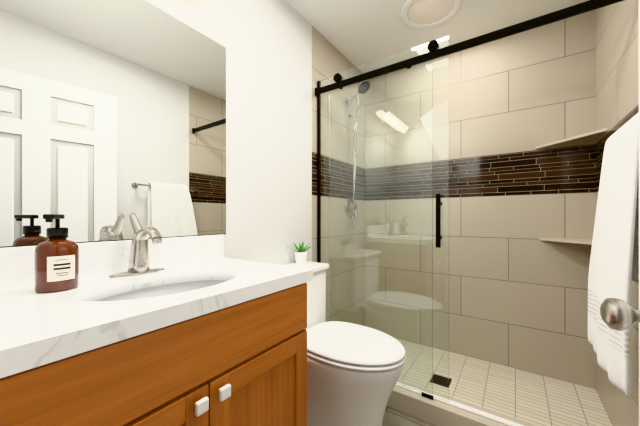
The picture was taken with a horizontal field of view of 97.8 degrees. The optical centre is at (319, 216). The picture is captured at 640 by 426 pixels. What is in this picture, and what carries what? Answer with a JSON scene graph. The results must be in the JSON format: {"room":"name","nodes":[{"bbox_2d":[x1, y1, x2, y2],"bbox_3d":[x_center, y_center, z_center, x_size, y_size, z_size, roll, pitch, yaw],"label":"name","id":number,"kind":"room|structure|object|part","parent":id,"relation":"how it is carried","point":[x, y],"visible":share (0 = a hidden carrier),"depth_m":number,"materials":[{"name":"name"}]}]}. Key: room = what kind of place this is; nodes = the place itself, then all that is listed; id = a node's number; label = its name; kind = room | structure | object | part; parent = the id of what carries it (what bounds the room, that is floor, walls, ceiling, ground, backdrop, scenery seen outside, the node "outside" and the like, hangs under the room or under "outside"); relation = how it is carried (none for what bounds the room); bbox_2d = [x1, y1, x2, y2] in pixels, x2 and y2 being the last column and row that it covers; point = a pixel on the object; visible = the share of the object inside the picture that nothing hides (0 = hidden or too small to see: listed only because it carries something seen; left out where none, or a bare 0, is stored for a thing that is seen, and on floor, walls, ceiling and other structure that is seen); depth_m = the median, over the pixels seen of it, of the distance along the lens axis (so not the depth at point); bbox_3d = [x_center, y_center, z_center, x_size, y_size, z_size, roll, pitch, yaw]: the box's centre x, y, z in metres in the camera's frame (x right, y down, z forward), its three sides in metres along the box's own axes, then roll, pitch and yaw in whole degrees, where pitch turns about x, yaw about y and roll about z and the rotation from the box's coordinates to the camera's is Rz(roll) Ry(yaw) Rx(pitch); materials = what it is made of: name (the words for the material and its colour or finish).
{"room":"bathroom","nodes":[
{"label":"bathroom","id":0,"kind":"room"},
{"bbox_2d":[2,0,311,264],"bbox_3d":[-0.570,-0.110,1.260,0.100,2.400,1.650,0,0,35],"label":"wall","id":1,"kind":"structure","parent":0,"point":[267,44],"depth_m":1.55,"materials":[{"name":"white paint"}]},
{"bbox_2d":[0,0,225,247],"bbox_3d":[-0.690,-0.364,0.994,0.006,0.892,0.832,0,0,35],"label":"mirror","id":2,"kind":"object","parent":1,"relation":"attached to","point":[112,115],"visible":1,"depth_m":0.95,"materials":[{"name":"silver mirror"}]},
{"bbox_2d":[312,26,355,261],"bbox_3d":[0.170,-0.110,2.317,0.100,2.400,0.930,0,0,35],"label":"tiled wall","id":3,"kind":"structure","parent":0,"point":[329,59],"depth_m":1.95,"materials":[{"name":"beige tile"}]},
{"bbox_2d":[382,406,432,425],"bbox_3d":[0.368,1.140,1.171,1.740,0.100,2.580,0,0,35],"label":"floor","id":4,"kind":"structure","parent":0,"point":[392,417],"depth_m":1.49,"materials":[{"name":"tile"}]},
{"bbox_2d":[0,213,312,425],"bbox_3d":[-0.471,0.538,0.827,0.555,1.103,0.810,0,0,35],"label":"bathroom vanity","id":5,"kind":"object","parent":4,"relation":"on","point":[140,328],"visible":1,"depth_m":0.67,"materials":[{"name":"brown wood"}]},
{"bbox_2d":[34,214,78,292],"bbox_3d":[-0.688,0.091,0.732,0.090,0.196,0.086,0,0,35],"label":"soap bottle","id":6,"kind":"object","parent":5,"relation":"on","point":[56,261],"visible":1,"depth_m":0.70,"materials":[{"name":"orange glass"}]},
{"bbox_2d":[284,261,405,425],"bbox_3d":[0.060,0.684,1.411,0.740,0.810,0.470,0,0,35],"label":"toilet","id":7,"kind":"object","parent":4,"relation":"on","point":[354,371],"visible":0.71,"depth_m":1.24,"materials":[{"name":"white ceramic"}]},
{"bbox_2d":[286,241,310,263],"bbox_3d":[-0.111,0.213,1.706,0.154,0.141,0.148,0,0,35],"label":"plant","id":8,"kind":"object","parent":7,"relation":"on","point":[300,254],"visible":1,"depth_m":1.67,"materials":[{"name":"green plant"}]},
{"bbox_3d":[0.153,0.598,1.346,0.516,0.028,0.392,0,0,35],"label":"lid","id":9,"kind":"part","parent":7,"relation":"part of","materials":[{"name":"white ceramic"}]},
{"bbox_2d":[387,386,536,425],"bbox_3d":[0.612,1.035,1.519,1.538,0.110,0.130,0,0,35],"label":"shower curb","id":10,"kind":"object","parent":4,"relation":"on","point":[433,412],"visible":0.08,"depth_m":1.45,"materials":[{"name":"beige stone"}]},
{"bbox_2d":[315,0,623,425],"bbox_3d":[0.601,0.015,1.503,1.534,1.929,0.072,0,0,35],"label":"shower door","id":11,"kind":"structure","parent":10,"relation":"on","point":[383,188],"depth_m":1.62,"materials":[{"name":"clear glass"}]},
{"bbox_2d":[449,352,611,425],"bbox_3d":[0.850,1.070,1.859,1.540,0.040,0.700,0,0,35],"label":"shower pan","id":12,"kind":"object","parent":4,"relation":"on","point":[532,398],"visible":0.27,"depth_m":1.65,"materials":[{"name":"tile"}]},
{"bbox_2d":[286,0,588,66],"bbox_3d":[0.368,-1.360,1.171,1.740,0.100,2.580,0,0,35],"label":"ceiling","id":13,"kind":"structure","parent":0,"point":[356,33],"depth_m":1.87,"materials":[{"name":"paint"}]},
{"bbox_2d":[401,0,461,28],"bbox_3d":[0.695,-1.303,1.760,0.360,0.012,0.360,0,0,35],"label":"recessed light","id":14,"kind":"object","parent":13,"relation":"in","point":[421,14],"visible":1,"depth_m":1.78,"materials":[{"name":"white plastic"}]},
{"bbox_2d":[449,10,594,388],"bbox_3d":[1.079,-0.110,2.186,1.540,2.400,0.100,0,0,35],"label":"tiled wall","id":15,"kind":"structure","parent":0,"point":[518,293],"depth_m":1.90,"materials":[{"name":"beige tile"}]},
{"bbox_2d":[595,0,638,425],"bbox_3d":[1.513,-0.110,1.376,0.100,2.400,0.930,0,0,35],"label":"tiled wall","id":16,"kind":"structure","parent":0,"point":[616,66],"depth_m":1.33,"materials":[{"name":"beige tile"}]},
{"bbox_2d":[539,238,591,244],"bbox_3d":[1.492,0.147,1.670,0.268,0.016,0.268,0,0,35],"label":"corner shelf","id":17,"kind":"object","parent":16,"relation":"attached to","point":[583,241],"visible":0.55,"depth_m":1.71,"materials":[{"name":"beige stone"}]},
{"bbox_2d":[535,127,607,148],"bbox_3d":[1.478,-0.463,1.668,0.288,0.016,0.288,0,0,35],"label":"corner shelf","id":18,"kind":"object","parent":16,"relation":"attached to","point":[592,136],"visible":1,"depth_m":1.66,"materials":[{"name":"beige stone"}]},
{"bbox_3d":[0.773,-0.110,0.319,0.100,2.400,1.650,0,0,35],"label":"wall","id":19,"kind":"structure","parent":0,"visible":0},
{"bbox_2d":[588,113,638,397],"bbox_3d":[1.005,0.103,0.889,0.169,0.810,0.568,0,0,35],"label":"towel","id":20,"kind":"object","parent":19,"relation":"attached to","point":[614,266],"visible":0.96,"depth_m":0.86,"materials":[{"name":"white fabric"}]},
{"bbox_3d":[-0.052,0.035,0.022,0.909,2.110,0.016,0,0,35],"label":"door frame","id":21,"kind":"structure","parent":0,"visible":0},
{"bbox_2d":[600,0,639,425],"bbox_3d":[0.463,0.084,0.198,0.256,1.988,0.855,0,0,35],"label":"door","id":22,"kind":"structure","parent":21,"relation":"attached to","point":[617,314],"depth_m":0.52,"materials":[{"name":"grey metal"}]}
]}

